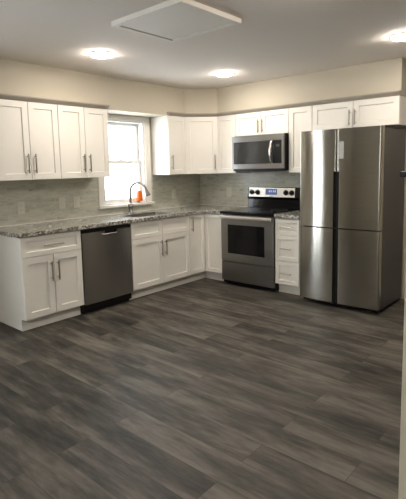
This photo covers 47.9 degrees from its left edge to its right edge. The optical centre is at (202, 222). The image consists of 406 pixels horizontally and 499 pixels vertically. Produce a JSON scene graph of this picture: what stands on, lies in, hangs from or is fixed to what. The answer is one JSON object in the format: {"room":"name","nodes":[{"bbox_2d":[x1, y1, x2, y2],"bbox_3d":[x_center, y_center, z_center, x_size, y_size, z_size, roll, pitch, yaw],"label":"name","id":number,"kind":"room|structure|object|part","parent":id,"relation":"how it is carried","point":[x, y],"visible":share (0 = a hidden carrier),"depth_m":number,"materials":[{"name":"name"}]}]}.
{"room":"kitchen","nodes":[
{"label":"kitchen","id":0,"kind":"room"},
{"bbox_2d":[14,114,174,225],"bbox_3d":[-2.476,-0.218,4.073,0.140,2.469,7.200,5,9,41],"label":"wall","id":1,"kind":"structure","parent":0,"point":[115,114],"depth_m":5.93,"materials":[{"name":"beige paint"}]},
{"bbox_2d":[17,202,24,213],"bbox_3d":[-1.855,-0.153,4.663,0.009,0.126,0.080,5,9,41],"label":"wall outlet","id":2,"kind":"object","parent":1,"relation":"attached to","point":[20,205],"visible":1,"depth_m":4.66,"materials":[{"name":"plastic"}]},
{"bbox_2d":[0,99,60,180],"bbox_3d":[-1.756,-0.790,4.450,0.355,0.738,0.630,5,9,41],"label":"upper cabinet","id":3,"kind":"object","parent":1,"relation":"attached to","point":[29,135],"visible":1,"depth_m":4.35,"materials":[{"name":"white paint"}]},
{"bbox_3d":[-1.763,-0.765,4.248,0.020,0.734,0.310,5,9,41],"label":"door","id":4,"kind":"part","parent":3,"relation":"part of","materials":[{"name":"white paint"}]},
{"bbox_3d":[-1.657,-0.564,4.345,0.040,0.185,0.015,5,9,41],"label":"handle","id":5,"kind":"part","parent":3,"relation":"part of","materials":[{"name":"silver metal"}]},
{"bbox_3d":[-1.608,-0.572,4.400,0.040,0.185,0.015,5,9,41],"label":"handle","id":6,"kind":"part","parent":3,"relation":"part of","materials":[{"name":"silver metal"}]},
{"bbox_3d":[-1.555,-0.798,4.483,0.020,0.734,0.310,5,9,41],"label":"door","id":7,"kind":"part","parent":3,"relation":"part of","materials":[{"name":"white paint"}]},
{"bbox_2d":[0,93,109,108],"bbox_3d":[-1.532,-1.188,4.442,0.060,0.038,1.498,5,9,41],"label":"trim","id":8,"kind":"structure","parent":3,"relation":"attached to","point":[2,96],"depth_m":4.48,"materials":[{"name":"beige paint"}]},
{"bbox_2d":[58,197,65,208],"bbox_3d":[-1.543,-0.217,5.012,0.010,0.126,0.080,5,9,41],"label":"light switch","id":9,"kind":"object","parent":1,"relation":"attached to","point":[62,205],"visible":1,"depth_m":5.01,"materials":[{"name":"plastic"}]},
{"bbox_2d":[73,196,79,207],"bbox_3d":[-1.424,-0.236,5.147,0.010,0.126,0.080,5,9,41],"label":"light switch","id":10,"kind":"object","parent":1,"relation":"attached to","point":[76,203],"visible":1,"depth_m":5.14,"materials":[{"name":"plastic"}]},
{"bbox_2d":[57,105,109,178],"bbox_3d":[-1.344,-0.856,4.915,0.355,0.738,0.615,5,9,41],"label":"upper cabinet","id":11,"kind":"object","parent":1,"relation":"attached to","point":[83,131],"visible":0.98,"depth_m":4.80,"materials":[{"name":"white paint"}]},
{"bbox_3d":[-1.349,-0.830,4.716,0.020,0.734,0.303,5,9,41],"label":"door","id":12,"kind":"part","parent":11,"relation":"part of","materials":[{"name":"white paint"}]},
{"bbox_3d":[-1.196,-0.637,4.864,0.040,0.185,0.015,5,9,41],"label":"handle","id":13,"kind":"part","parent":11,"relation":"part of","materials":[{"name":"silver metal"}]},
{"bbox_3d":[-1.146,-0.863,4.945,0.020,0.734,0.303,5,9,41],"label":"door","id":14,"kind":"part","parent":11,"relation":"part of","materials":[{"name":"white paint"}]},
{"bbox_2d":[0,174,199,225],"bbox_3d":[-1.151,-0.323,5.465,0.008,0.458,3.342,5,9,41],"label":"backsplash","id":15,"kind":"structure","parent":1,"relation":"attached to","point":[40,197],"depth_m":5.09,"materials":[{"name":"tile"}]},
{"bbox_2d":[0,204,247,226],"bbox_3d":[-0.732,-0.084,5.282,0.892,0.007,3.112,5,9,41],"label":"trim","id":16,"kind":"structure","parent":1,"relation":"attached to","point":[197,204],"depth_m":5.51,"materials":[{"name":"grey stone"}]},
{"bbox_2d":[98,114,154,208],"bbox_3d":[-0.999,-0.763,5.667,0.188,1.111,0.865,5,9,41],"label":"window","id":17,"kind":"structure","parent":1,"relation":"in","point":[141,141],"depth_m":5.84,"materials":[{"name":"white paint"}]},
{"bbox_3d":[-1.054,-0.988,5.684,0.033,0.503,0.617,5,9,41],"label":"sash","id":18,"kind":"part","parent":17,"relation":"part of","materials":[{"name":"white glass"}]},
{"bbox_3d":[-1.016,-0.521,5.716,0.033,0.514,0.617,5,9,41],"label":"sash","id":19,"kind":"part","parent":17,"relation":"part of","materials":[{"name":"white glass"}]},
{"bbox_3d":[-0.936,-0.224,5.687,0.052,0.033,0.865,5,9,41],"label":"sill","id":20,"kind":"part","parent":17,"relation":"part of","materials":[{"name":"white paint"}]},
{"bbox_2d":[136,191,142,202],"bbox_3d":[-0.811,-0.336,5.815,0.086,0.152,0.086,5,9,41],"label":"tumbler","id":21,"kind":"object","parent":17,"relation":"on","point":[139,198],"visible":1,"depth_m":5.78,"materials":[{"name":"orange plastic"}]},
{"bbox_2d":[151,115,186,174],"bbox_3d":[-0.429,-1.001,5.947,0.355,0.738,0.321,5,9,41],"label":"upper cabinet","id":22,"kind":"object","parent":1,"relation":"attached to","point":[168,133],"visible":1,"depth_m":5.85,"materials":[{"name":"white paint"}]},
{"bbox_3d":[-0.332,-0.992,5.863,0.020,0.734,0.317,5,9,41],"label":"door","id":23,"kind":"part","parent":22,"relation":"part of","materials":[{"name":"white paint"}]},
{"bbox_2d":[172,189,175,198],"bbox_3d":[-0.398,-0.399,6.305,0.009,0.126,0.080,5,9,41],"label":"wall outlet","id":24,"kind":"object","parent":1,"relation":"attached to","point":[174,190],"visible":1,"depth_m":6.30,"materials":[{"name":"plastic"}]},
{"bbox_2d":[0,278,404,498],"bbox_3d":[-0.066,1.256,2.144,6.480,0.100,7.480,5,9,41],"label":"floor","id":25,"kind":"structure","parent":0,"point":[204,388],"depth_m":2.87,"materials":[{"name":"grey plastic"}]},
{"bbox_2d":[0,230,83,330],"bbox_3d":[-1.618,0.514,4.505,0.668,0.874,0.619,5,9,41],"label":"base cabinet","id":26,"kind":"object","parent":25,"relation":"on","point":[41,276],"visible":0.99,"depth_m":4.27,"materials":[{"name":"white paint"}]},
{"bbox_3d":[-1.506,0.587,4.208,0.020,0.563,0.305,5,9,41],"label":"door","id":27,"kind":"part","parent":26,"relation":"part of","materials":[{"name":"white paint"}]},
{"bbox_3d":[-1.412,0.194,4.277,0.020,0.185,0.615,5,9,41],"label":"drawer","id":28,"kind":"part","parent":26,"relation":"part of","materials":[{"name":"white paint"}]},
{"bbox_3d":[-1.407,0.448,4.262,0.040,0.185,0.015,5,9,41],"label":"handle","id":29,"kind":"part","parent":26,"relation":"part of","materials":[{"name":"silver metal"}]},
{"bbox_3d":[-1.390,0.195,4.258,0.040,0.015,0.200,5,9,41],"label":"handle","id":30,"kind":"part","parent":26,"relation":"part of","materials":[{"name":"silver metal"}]},
{"bbox_3d":[-1.361,0.441,4.314,0.040,0.185,0.015,5,9,41],"label":"handle","id":31,"kind":"part","parent":26,"relation":"part of","materials":[{"name":"silver metal"}]},
{"bbox_3d":[-1.301,0.554,4.438,0.020,0.563,0.305,5,9,41],"label":"door","id":32,"kind":"part","parent":26,"relation":"part of","materials":[{"name":"white paint"}]},
{"bbox_2d":[80,223,132,313],"bbox_3d":[-1.203,0.451,4.973,0.633,0.868,0.620,5,9,41],"label":"dishwasher","id":33,"kind":"object","parent":25,"relation":"on","point":[106,251],"visible":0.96,"depth_m":4.75,"materials":[{"name":"grey metal"}]},
{"bbox_2d":[129,215,189,299],"bbox_3d":[-0.688,0.367,5.555,0.668,0.874,0.924,5,9,41],"label":"base cabinet","id":34,"kind":"object","parent":25,"relation":"on","point":[160,247],"visible":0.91,"depth_m":5.33,"materials":[{"name":"white paint"}]},
{"bbox_3d":[-0.634,0.071,5.155,0.020,0.185,0.458,5,9,41],"label":"false drawer","id":35,"kind":"part","parent":34,"relation":"part of","materials":[{"name":"white paint"}]},
{"bbox_3d":[-0.626,0.447,5.200,0.020,0.563,0.458,5,9,41],"label":"door","id":36,"kind":"part","parent":34,"relation":"part of","materials":[{"name":"white paint"}]},
{"bbox_3d":[-0.329,0.022,5.499,0.020,0.185,0.458,5,9,41],"label":"false drawer","id":37,"kind":"part","parent":34,"relation":"part of","materials":[{"name":"white paint"}]},
{"bbox_3d":[-0.321,0.399,5.545,0.020,0.563,0.458,5,9,41],"label":"door","id":38,"kind":"part","parent":34,"relation":"part of","materials":[{"name":"white paint"}]},
{"bbox_2d":[186,213,223,282],"bbox_3d":[0.011,0.278,6.160,0.912,0.874,0.913,5,9,41],"label":"base cabinet","id":39,"kind":"object","parent":25,"relation":"on","point":[204,230],"visible":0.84,"depth_m":5.84,"materials":[{"name":"white paint"}]},
{"bbox_2d":[0,205,245,237],"bbox_3d":[-0.729,-0.060,5.277,0.905,0.038,3.119,5,9,41],"label":"countertop","id":40,"kind":"structure","parent":39,"relation":"on","point":[43,228],"depth_m":4.85,"materials":[{"name":"stone"}]},
{"bbox_2d":[128,181,149,212],"bbox_3d":[-0.791,-0.312,5.593,0.287,0.388,0.140,-1,7,5],"label":"faucet","id":41,"kind":"object","parent":40,"relation":"on","point":[147,193],"visible":1,"depth_m":5.61,"materials":[{"name":"silver metal"}]},
{"bbox_3d":[-0.803,-0.379,5.620,0.218,0.260,0.031,-1,7,5],"label":"spout","id":42,"kind":"part","parent":41,"relation":"part of","materials":[{"name":"silver metal"}]},
{"bbox_2d":[120,211,173,217],"bbox_3d":[-0.673,0.007,5.489,0.353,0.224,0.638,5,9,41],"label":"sink","id":43,"kind":"object","parent":40,"relation":"in","point":[154,212],"visible":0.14,"depth_m":5.67,"materials":[{"name":"silver metal"}]},
{"bbox_3d":[-0.075,0.265,5.812,0.020,0.753,0.280,5,9,41],"label":"door","id":44,"kind":"part","parent":39,"relation":"part of","materials":[{"name":"white paint"}]},
{"bbox_3d":[0.139,0.259,5.825,0.280,0.753,0.020,5,9,41],"label":"door","id":45,"kind":"part","parent":39,"relation":"part of","materials":[{"name":"white paint"}]},
{"bbox_2d":[219,187,299,290],"bbox_3d":[0.702,0.166,5.657,0.772,1.187,0.670,5,9,41],"label":"range","id":46,"kind":"object","parent":25,"relation":"on","point":[248,234],"visible":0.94,"depth_m":5.51,"materials":[{"name":"silver metal"}]},
{"bbox_3d":[0.535,0.612,5.506,0.760,0.235,0.036,5,9,41],"label":"storage drawer","id":47,"kind":"part","parent":46,"relation":"part of","materials":[{"name":"silver metal"}]},
{"bbox_2d":[219,214,278,290],"bbox_3d":[0.706,0.306,5.673,0.764,0.865,0.670,5,9,41],"label":"oven","id":48,"kind":"object","parent":46,"relation":"in","point":[247,240],"depth_m":5.43,"materials":[{"name":"silver glass"}]},
{"bbox_2d":[220,207,299,216],"bbox_3d":[0.707,-0.142,5.631,0.768,0.033,0.638,5,9,41],"label":"cooktop","id":49,"kind":"object","parent":46,"relation":"in","point":[248,211],"depth_m":5.54,"materials":[{"name":"black glass"}]},
{"bbox_3d":[0.869,-0.390,5.815,0.678,0.116,0.017,5,9,41],"label":"control panel","id":50,"kind":"part","parent":46,"relation":"part of","materials":[{"name":"silver metal"}]},
{"bbox_2d":[275,218,302,294],"bbox_3d":[1.134,0.352,5.339,0.309,0.874,0.668,5,9,41],"label":"base cabinet","id":51,"kind":"object","parent":25,"relation":"on","point":[287,231],"visible":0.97,"depth_m":5.12,"materials":[{"name":"white paint"}]},
{"bbox_2d":[274,210,299,218],"bbox_3d":[1.132,-0.102,5.285,0.318,0.038,0.643,5,9,41],"label":"countertop","id":52,"kind":"structure","parent":51,"relation":"on","point":[293,214],"depth_m":5.09,"materials":[{"name":"stone"}]},
{"bbox_3d":[0.939,0.046,5.087,0.305,0.186,0.020,5,9,41],"label":"drawer","id":53,"kind":"part","parent":51,"relation":"part of","materials":[{"name":"white paint"}]},
{"bbox_3d":[0.944,0.287,5.116,0.305,0.290,0.020,5,9,41],"label":"drawer","id":54,"kind":"part","parent":51,"relation":"part of","materials":[{"name":"white paint"}]},
{"bbox_3d":[0.950,0.568,5.150,0.305,0.266,0.020,5,9,41],"label":"drawer","id":55,"kind":"part","parent":51,"relation":"part of","materials":[{"name":"white paint"}]},
{"bbox_2d":[300,125,405,312],"bbox_3d":[1.558,-0.060,4.810,0.844,1.800,0.694,5,9,41],"label":"refrigerator","id":56,"kind":"object","parent":25,"relation":"on","point":[352,186],"visible":1,"depth_m":4.53,"materials":[{"name":"grey metal"}]},
{"bbox_3d":[1.205,0.422,4.785,0.406,0.762,0.081,5,9,41],"label":"door","id":57,"kind":"part","parent":56,"relation":"part of","materials":[{"name":"silver metal"}]},
{"bbox_3d":[1.186,-0.452,4.680,0.406,0.974,0.081,5,9,41],"label":"door","id":58,"kind":"part","parent":56,"relation":"part of","materials":[{"name":"silver metal"}]},
{"bbox_3d":[1.524,0.448,4.507,0.434,0.762,0.080,5,9,41],"label":"door","id":59,"kind":"part","parent":56,"relation":"part of","materials":[{"name":"silver metal"}]},
{"bbox_3d":[1.505,-0.425,4.401,0.434,0.974,0.080,5,9,41],"label":"door","id":60,"kind":"part","parent":56,"relation":"part of","materials":[{"name":"silver metal"}]},
{"bbox_2d":[0,0,405,88],"bbox_3d":[-0.123,-1.294,1.836,6.480,0.100,7.480,5,9,41],"label":"ceiling","id":61,"kind":"structure","parent":0,"point":[274,39],"depth_m":3.68,"materials":[{"name":"paint"}]},
{"bbox_2d":[89,51,111,57],"bbox_3d":[-0.902,-1.480,4.042,0.196,0.026,0.196,5,9,41],"label":"recessed light","id":62,"kind":"object","parent":61,"relation":"in","point":[97,54],"visible":1,"depth_m":3.99,"materials":[{"name":"white paint"}]},
{"bbox_2d":[111,0,241,42],"bbox_3d":[-0.184,-1.385,3.160,0.676,0.034,0.604,5,9,41],"label":"attic hatch","id":63,"kind":"object","parent":61,"relation":"attached to","point":[172,21],"visible":1,"depth_m":3.10,"materials":[{"name":"paint"}]},
{"bbox_3d":[-0.184,-1.388,3.160,0.588,0.028,0.516,5,9,41],"label":"hatch panel","id":64,"kind":"part","parent":63,"relation":"part of","materials":[{"name":"paint"}]},
{"bbox_2d":[215,72,232,76],"bbox_3d":[0.230,-1.620,4.994,0.196,0.026,0.196,5,9,41],"label":"recessed light","id":65,"kind":"object","parent":61,"relation":"in","point":[221,74],"visible":1,"depth_m":4.95,"materials":[{"name":"white paint"}]},
{"bbox_2d":[390,32,405,40],"bbox_3d":[1.609,-1.492,3.678,0.196,0.026,0.196,5,9,41],"label":"recessed light","id":66,"kind":"object","parent":61,"relation":"in","point":[400,36],"visible":1,"depth_m":3.65,"materials":[{"name":"white paint"}]},
{"bbox_2d":[0,57,405,116],"bbox_3d":[-0.078,-1.371,4.372,2.925,0.356,3.350,5,9,41],"label":"soffit","id":67,"kind":"structure","parent":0,"point":[124,96],"depth_m":5.00,"materials":[{"name":"beige paint"}]},
{"bbox_2d":[167,90,400,116],"bbox_3d":[0.854,-1.343,5.288,2.694,0.038,0.560,3,8,29],"label":"trim","id":68,"kind":"structure","parent":67,"relation":"attached to","point":[398,92],"depth_m":5.18,"materials":[{"name":"beige paint"}]},
{"bbox_2d":[250,126,405,298],"bbox_3d":[2.327,-0.403,4.721,6.480,2.469,0.140,5,9,41],"label":"wall","id":69,"kind":"structure","parent":0,"point":[402,127],"depth_m":4.88,"materials":[{"name":"beige paint"}]},
{"bbox_2d":[185,117,217,173],"bbox_3d":[-0.029,-1.041,6.205,0.612,0.738,0.607,5,9,41],"label":"upper cabinet","id":70,"kind":"object","parent":69,"relation":"attached to","point":[201,132],"visible":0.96,"depth_m":5.99,"materials":[{"name":"white paint"}]},
{"bbox_2d":[227,187,230,196],"bbox_3d":[0.359,-0.430,6.350,0.080,0.126,0.009,5,9,41],"label":"wall outlet","id":71,"kind":"object","parent":69,"relation":"attached to","point":[228,188],"visible":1,"depth_m":6.34,"materials":[{"name":"plastic"}]},
{"bbox_2d":[217,114,249,172],"bbox_3d":[0.403,-1.028,6.019,0.301,0.738,0.316,5,9,41],"label":"upper cabinet","id":72,"kind":"object","parent":69,"relation":"attached to","point":[226,125],"visible":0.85,"depth_m":5.92,"materials":[{"name":"white paint"}]},
{"bbox_3d":[0.305,-1.011,5.909,0.297,0.734,0.020,5,9,41],"label":"door","id":73,"kind":"part","parent":72,"relation":"part of","materials":[{"name":"white paint"}]},
{"bbox_2d":[200,172,299,205],"bbox_3d":[0.728,-0.434,6.034,2.052,0.458,0.008,5,9,41],"label":"backsplash","id":74,"kind":"structure","parent":69,"relation":"attached to","point":[213,187],"depth_m":6.26,"materials":[{"name":"tile"}]},
{"bbox_2d":[235,108,288,136],"bbox_3d":[0.790,-1.221,5.628,0.768,0.278,0.363,5,9,41],"label":"upper cabinet","id":75,"kind":"object","parent":69,"relation":"attached to","point":[272,121],"visible":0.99,"depth_m":5.50,"materials":[{"name":"white paint"}]},
{"bbox_3d":[0.559,-1.218,5.656,0.379,0.274,0.020,5,9,41],"label":"door","id":76,"kind":"part","parent":75,"relation":"part of","materials":[{"name":"white paint"}]},
{"bbox_2d":[232,133,288,171],"bbox_3d":[0.756,-0.855,5.628,0.752,0.437,0.468,5,9,41],"label":"microwave","id":77,"kind":"object","parent":75,"relation":"attached to","point":[267,152],"visible":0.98,"depth_m":5.46,"materials":[{"name":"silver metal"}]},
{"bbox_3d":[0.793,-0.836,5.333,0.036,0.285,0.073,5,9,41],"label":"handle","id":78,"kind":"part","parent":77,"relation":"part of","materials":[{"name":"silver metal"}]},
{"bbox_3d":[0.874,-0.830,5.321,0.108,0.267,0.024,5,9,41],"label":"control panel","id":79,"kind":"part","parent":77,"relation":"part of","materials":[{"name":"black glass"}]},
{"bbox_3d":[0.848,-1.194,5.403,0.379,0.274,0.020,5,9,41],"label":"door","id":80,"kind":"part","parent":75,"relation":"part of","materials":[{"name":"white paint"}]},
{"bbox_2d":[289,106,311,172],"bbox_3d":[1.194,-0.959,5.301,0.297,0.738,0.355,5,9,41],"label":"upper cabinet","id":81,"kind":"object","parent":69,"relation":"attached to","point":[300,118],"visible":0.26,"depth_m":5.23,"materials":[{"name":"white paint"}]},
{"bbox_2d":[312,95,405,130],"bbox_3d":[1.656,-1.149,4.870,0.937,0.278,0.363,5,9,41],"label":"upper cabinet","id":82,"kind":"object","parent":69,"relation":"attached to","point":[390,111],"visible":0.97,"depth_m":4.71,"materials":[{"name":"white paint"}]},
{"bbox_3d":[1.393,-1.148,4.926,0.464,0.274,0.020,5,9,41],"label":"door","id":83,"kind":"part","parent":82,"relation":"part of","materials":[{"name":"white paint"}]},
{"bbox_3d":[1.745,-1.119,4.618,0.464,0.274,0.020,5,9,41],"label":"door","id":84,"kind":"part","parent":82,"relation":"part of","materials":[{"name":"white paint"}]},
{"bbox_2d":[398,269,405,498],"bbox_3d":[1.462,0.101,0.708,2.162,2.469,0.120,5,9,41],"label":"wall partition","id":85,"kind":"structure","parent":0,"point":[402,460],"depth_m":1.44,"materials":[{"name":"beige paint"}]},
{"bbox_2d":[400,171,405,176],"bbox_3d":[0.616,-0.147,1.389,0.034,0.044,0.032,5,9,41],"label":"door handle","id":86,"kind":"structure","parent":85,"relation":"in","point":[402,173],"depth_m":1.39,"materials":[{"name":"black plastic"}]}
]}

